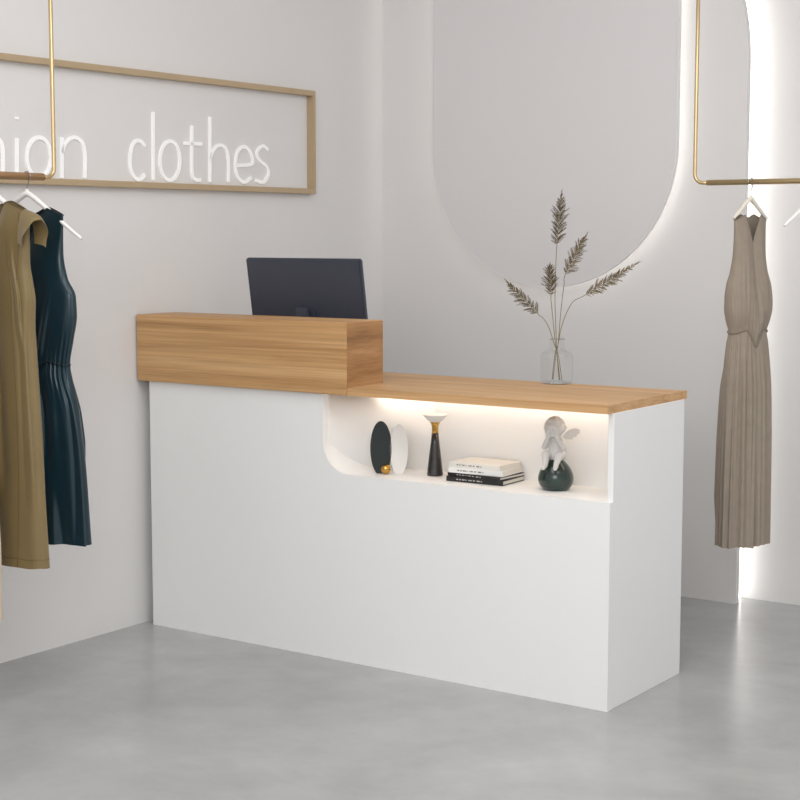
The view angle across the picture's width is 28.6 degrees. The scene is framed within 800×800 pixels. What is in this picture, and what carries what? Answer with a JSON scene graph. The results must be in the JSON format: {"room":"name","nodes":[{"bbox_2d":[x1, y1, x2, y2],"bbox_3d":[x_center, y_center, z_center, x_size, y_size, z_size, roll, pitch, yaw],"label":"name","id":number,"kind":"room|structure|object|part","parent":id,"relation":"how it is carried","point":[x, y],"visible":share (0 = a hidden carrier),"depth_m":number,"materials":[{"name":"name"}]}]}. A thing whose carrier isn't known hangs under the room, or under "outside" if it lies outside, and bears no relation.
{"room":"clothing store","nodes":[
{"label":"clothing store","id":0,"kind":"room"},
{"bbox_2d":[0,0,382,662],"bbox_3d":[-1.938,-0.596,4.234,0.150,3.100,7.100,4,7,35],"label":"wall","id":1,"kind":"structure","parent":0,"point":[140,250],"depth_m":5.62,"materials":[{"name":"paint"}]},
{"bbox_2d":[0,53,315,193],"bbox_3d":[-0.959,-0.945,5.449,0.030,0.410,2.128,4,7,35],"label":"wall sign","id":2,"kind":"object","parent":1,"relation":"attached to","point":[311,99],"visible":0.95,"depth_m":5.63,"materials":[{"name":"gold metal"}]},
{"bbox_2d":[0,596,799,799],"bbox_3d":[0.556,1.177,2.671,6.232,0.100,7.100,4,7,35],"label":"floor","id":3,"kind":"structure","parent":0,"point":[147,710],"depth_m":4.47,"materials":[{"name":"concrete"}]},
{"bbox_2d":[136,312,686,711],"bbox_3d":[-0.012,0.286,5.310,1.875,1.121,0.543,4,7,35],"label":"reception desk","id":4,"kind":"object","parent":3,"relation":"on","point":[275,525],"depth_m":5.06,"materials":[{"name":"white paint"}]},
{"bbox_2d":[246,257,367,318],"bbox_3d":[-0.327,-0.302,5.593,0.514,0.408,0.180,4,7,35],"label":"computer monitor","id":5,"kind":"object","parent":4,"relation":"on","point":[296,287],"visible":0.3,"depth_m":5.55,"materials":[{"name":"plastic"}]},
{"bbox_3d":[-0.334,-0.282,5.585,0.084,0.086,0.023,4,7,35],"label":"mount plate","id":6,"kind":"part","parent":5,"relation":"part of","materials":[{"name":"plastic"}]},
{"bbox_3d":[-0.114,-0.140,5.128,0.002,0.230,0.198,4,7,35],"label":"panel","id":7,"kind":"part","parent":4,"relation":"part of","materials":[{"name":"brown wood"}]},
{"bbox_3d":[-0.135,0.425,5.111,1.833,0.886,0.018,4,7,35],"label":"panel","id":8,"kind":"part","parent":4,"relation":"part of","materials":[{"name":"white paint"}]},
{"bbox_2d":[370,421,407,473],"bbox_3d":[-0.036,0.158,5.115,0.124,0.174,0.046,0,6,0],"label":"sculpture","id":9,"kind":"object","parent":4,"relation":"in","point":[385,448],"visible":1,"depth_m":5.13,"materials":[{"name":"black ceramic"}]},
{"bbox_3d":[-0.062,0.156,5.131,0.070,0.174,0.012,0,6,0],"label":"oval plate","id":10,"kind":"part","parent":9,"relation":"part of","materials":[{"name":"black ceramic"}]},
{"bbox_3d":[-0.003,0.160,5.132,0.059,0.166,0.012,0,6,0],"label":"oval plate","id":11,"kind":"part","parent":9,"relation":"part of","materials":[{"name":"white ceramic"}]},
{"bbox_2d":[423,413,446,475],"bbox_3d":[0.114,0.145,5.081,0.080,0.199,0.080,4,7,35],"label":"candle holder","id":12,"kind":"object","parent":4,"relation":"on","point":[434,462],"visible":1,"depth_m":5.07,"materials":[{"name":"stone"}]},
{"bbox_3d":[0.114,0.059,5.072,0.080,0.025,0.080,4,7,35],"label":"dish","id":13,"kind":"part","parent":12,"relation":"part of","materials":[{"name":"white ceramic"}]},
{"bbox_2d":[326,394,607,501],"bbox_3d":[0.238,0.134,4.963,1.048,0.276,0.217,4,7,35],"label":"niche shelf","id":14,"kind":"object","parent":4,"relation":"attached to","point":[467,430],"depth_m":5.05,"materials":[{"name":"white paint"}]},
{"bbox_2d":[446,475,523,485],"bbox_3d":[0.271,0.248,4.984,0.205,0.016,0.140,4,7,33],"label":"book","id":15,"kind":"object","parent":4,"relation":"in","point":[448,477],"visible":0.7,"depth_m":4.93,"materials":[{"name":"black paper"}]},
{"bbox_2d":[456,479,482,481],"bbox_3d":[0.218,0.254,4.935,0.095,0.004,0.001,4,7,32],"label":"print","id":16,"kind":"object","parent":15,"relation":"on","point":[456,479],"depth_m":4.93},
{"bbox_2d":[448,472,523,480],"bbox_3d":[0.273,0.235,4.981,0.200,0.011,0.138,5,8,38],"label":"book","id":17,"kind":"object","parent":15,"relation":"on","point":[494,478],"visible":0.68,"depth_m":4.92,"materials":[{"name":"paper"}]},
{"bbox_2d":[449,466,522,476],"bbox_3d":[0.272,0.220,4.982,0.195,0.018,0.136,4,7,32],"label":"book","id":18,"kind":"object","parent":17,"relation":"on","point":[452,469],"visible":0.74,"depth_m":4.93,"materials":[{"name":"white paper"}]},
{"bbox_2d":[457,470,483,472],"bbox_3d":[0.222,0.225,4.935,0.095,0.004,0.001,4,7,32],"label":"print","id":19,"kind":"object","parent":18,"relation":"on","point":[457,470],"depth_m":4.93},
{"bbox_2d":[449,457,520,470],"bbox_3d":[0.271,0.203,4.982,0.188,0.016,0.131,4,7,36],"label":"book","id":20,"kind":"object","parent":18,"relation":"on","point":[470,462],"visible":1,"depth_m":4.96,"materials":[{"name":"white paper"}]},
{"bbox_2d":[457,464,481,467],"bbox_3d":[0.218,0.207,4.940,0.095,0.004,0.001,4,7,36],"label":"print","id":21,"kind":"object","parent":20,"relation":"on","point":[457,464],"depth_m":4.94},
{"bbox_2d":[347,372,686,413],"bbox_3d":[-0.009,-0.050,5.273,1.859,0.026,0.542,4,7,35],"label":"countertop","id":22,"kind":"structure","parent":4,"relation":"on","point":[582,398],"depth_m":4.90,"materials":[{"name":"brown wood"}]},
{"bbox_2d":[542,338,570,384],"bbox_3d":[0.519,-0.129,5.191,0.105,0.149,0.105,-5,8,-41],"label":"glass vase","id":23,"kind":"object","parent":4,"relation":"on","point":[551,382],"visible":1,"depth_m":5.19,"materials":[{"name":"clear glass"}]},
{"bbox_2d":[504,278,561,378],"bbox_3d":[0.442,-0.238,5.227,0.225,0.335,0.046,4,7,35],"label":"stem","id":24,"kind":"object","parent":23,"relation":"on","point":[520,295],"visible":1,"depth_m":5.23,"materials":[{"name":"brown plant"}]},
{"bbox_2d":[541,263,559,378],"bbox_3d":[0.494,-0.261,5.168,0.069,0.392,0.028,-2,6,-15],"label":"stem","id":25,"kind":"object","parent":23,"relation":"in","point":[549,272],"visible":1,"depth_m":5.16,"materials":[{"name":"brown plant"}]},
{"bbox_3d":[0.512,-0.253,5.173,0.039,0.376,0.011,1,6,8],"label":"stem","id":26,"kind":"part","parent":25,"relation":"part of","materials":[{"name":"brown plant"}]},
{"bbox_2d":[551,189,568,377],"bbox_3d":[0.524,-0.380,5.162,0.073,0.631,0.038,-2,6,-14],"label":"stem","id":27,"kind":"object","parent":23,"relation":"in","point":[558,226],"visible":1,"depth_m":5.14,"materials":[{"name":"brown plant"}]},
{"bbox_3d":[0.520,-0.367,5.165,0.022,0.604,0.002,4,7,35],"label":"stem","id":28,"kind":"part","parent":27,"relation":"part of","materials":[{"name":"brown plant"}]},
{"bbox_2d":[553,232,587,378],"bbox_3d":[0.561,-0.309,5.156,0.111,0.491,0.050,0,6,4],"label":"stem","id":29,"kind":"object","parent":23,"relation":"in","point":[576,251],"visible":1,"depth_m":5.15,"materials":[{"name":"brown plant"}]},
{"bbox_2d":[552,261,641,378],"bbox_3d":[0.640,-0.257,5.105,0.320,0.398,0.032,4,7,35],"label":"stem","id":30,"kind":"object","parent":23,"relation":"in","point":[617,274],"visible":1,"depth_m":5.08,"materials":[{"name":"brown plant"}]},
{"bbox_2d":[538,416,580,490],"bbox_3d":[0.479,0.162,4.790,0.120,0.227,0.123,3,7,25],"label":"angel figurine","id":31,"kind":"object","parent":4,"relation":"on","point":[555,474],"visible":1,"depth_m":4.77,"materials":[{"name":"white ceramic"}]},
{"bbox_3d":[0.752,0.458,4.799,0.019,0.886,0.482,4,7,35],"label":"panel","id":32,"kind":"part","parent":4,"relation":"part of","materials":[{"name":"white paint"}]},
{"bbox_2d":[383,0,750,603],"bbox_3d":[0.612,-0.764,6.308,1.652,3.000,0.030,4,7,35],"label":"wall","id":33,"kind":"structure","parent":0,"point":[663,325],"depth_m":6.15,"materials":[{"name":"paint"}]},
{"bbox_2d":[432,0,681,287],"bbox_3d":[0.603,-1.331,6.201,1.110,1.769,0.056,4,7,35],"label":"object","id":34,"kind":"object","parent":33,"relation":"attached to","point":[533,100],"visible":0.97,"depth_m":6.20,"materials":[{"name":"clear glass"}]},
{"bbox_2d":[739,0,752,597],"bbox_3d":[0.925,-0.741,6.170,0.938,2.976,0.050,4,7,35],"label":"light strip","id":35,"kind":"object","parent":33,"relation":"attached to","point":[751,33],"visible":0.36,"depth_m":5.88,"materials":[{"name":"white paint"}]},
{"bbox_2d":[741,0,799,604],"bbox_3d":[2.569,-0.702,5.242,6.082,3.100,0.280,4,7,35],"label":"wall","id":36,"kind":"structure","parent":0,"point":[770,572],"depth_m":5.89,"materials":[{"name":"paint"}]},
{"bbox_3d":[0.556,-2.005,2.336,6.232,0.100,7.100,4,7,35],"label":"ceiling","id":37,"kind":"structure","parent":0,"visible":0},
{"bbox_2d":[0,0,55,180],"bbox_3d":[-1.358,-1.386,4.271,0.060,1.536,1.120,4,7,35],"label":"clothes rack","id":38,"kind":"object","parent":37,"relation":"hanging from","point":[3,175],"visible":1,"depth_m":4.74,"materials":[{"name":"gold metal"}]},
{"bbox_2d":[0,195,5,203],"bbox_3d":[-1.195,-0.594,4.590,0.334,0.160,0.017,5,8,38],"label":"clothes hanger","id":39,"kind":"object","parent":38,"relation":"hanging from","point":[2,200],"visible":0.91,"depth_m":4.55,"materials":[{"name":"plastic"}]},
{"bbox_2d":[0,201,49,568],"bbox_3d":[-1.195,-0.050,4.647,0.428,1.072,0.126,5,8,38],"label":"dress","id":40,"kind":"object","parent":39,"relation":"hanging from","point":[23,514],"visible":1,"depth_m":4.54,"materials":[{"name":"beige fabric"}]},
{"bbox_3d":[-1.358,-0.633,4.351,0.023,0.023,0.970,4,7,35],"label":"rail","id":41,"kind":"part","parent":38,"relation":"part of","materials":[{"name":"brown wood"}]},
{"bbox_2d":[14,171,82,239],"bbox_3d":[-1.117,-0.583,4.702,0.429,0.205,0.017,4,7,31],"label":"clothes hanger","id":42,"kind":"object","parent":38,"relation":"hanging from","point":[26,193],"visible":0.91,"depth_m":4.67,"materials":[{"name":"plastic"}]},
{"bbox_2d":[30,207,91,546],"bbox_3d":[-1.118,-0.077,4.755,0.448,1.007,0.118,4,7,31],"label":"dress","id":43,"kind":"object","parent":42,"relation":"hanging from","point":[66,485],"visible":0.62,"depth_m":4.67,"materials":[{"name":"fabric"}]},
{"bbox_3d":[-1.067,-1.432,4.686,0.013,1.532,0.056,4,7,35],"label":"rod","id":44,"kind":"part","parent":38,"relation":"part of","materials":[{"name":"gold metal"}]},
{"bbox_2d":[693,0,799,185],"bbox_3d":[1.528,-1.447,4.840,1.360,1.534,0.060,4,7,35],"label":"clothes rack","id":45,"kind":"object","parent":37,"relation":"hanging from","point":[774,180],"visible":1,"depth_m":5.24,"materials":[{"name":"gold metal"}]},
{"bbox_3d":[1.012,-1.486,5.198,0.056,1.532,0.013,4,7,35],"label":"rod","id":46,"kind":"part","parent":45,"relation":"part of","materials":[{"name":"gold metal"}]},
{"bbox_2d":[733,178,766,218],"bbox_3d":[1.159,-0.665,5.181,0.162,0.138,0.017,-4,7,-35],"label":"clothes hanger","id":47,"kind":"object","parent":45,"relation":"hanging from","point":[750,198],"visible":1,"depth_m":5.17,"materials":[{"name":"plastic"}]},
{"bbox_2d":[714,214,772,548],"bbox_3d":[1.155,-0.063,5.247,0.218,1.109,0.140,-5,8,-39],"label":"dress","id":48,"kind":"object","parent":47,"relation":"hanging from","point":[742,486],"visible":1,"depth_m":5.20,"materials":[{"name":"beige fabric"}]},
{"bbox_3d":[1.528,-0.693,4.920,1.210,0.019,0.019,4,7,35],"label":"rail","id":49,"kind":"part","parent":45,"relation":"part of","materials":[{"name":"gold metal"}]},
{"bbox_2d":[783,208,799,226],"bbox_3d":[1.337,-0.640,5.059,0.285,0.163,0.017,-4,7,-35],"label":"clothes hanger","id":50,"kind":"object","parent":45,"relation":"hanging from","point":[797,213],"visible":1,"depth_m":5.00,"materials":[{"name":"plastic"}]},
{"bbox_3d":[-1.281,-0.591,4.466,0.264,0.140,0.017,4,7,35],"label":"clothes hanger","id":51,"kind":"object","parent":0,"visible":0},
{"bbox_2d":[0,533,2,619],"bbox_3d":[-1.282,0.029,4.529,0.320,1.201,0.108,4,7,35],"label":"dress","id":52,"kind":"object","parent":51,"relation":"hanging from","point":[1,610],"visible":1,"depth_m":4.50,"materials":[{"name":"beige fabric"}]}
]}

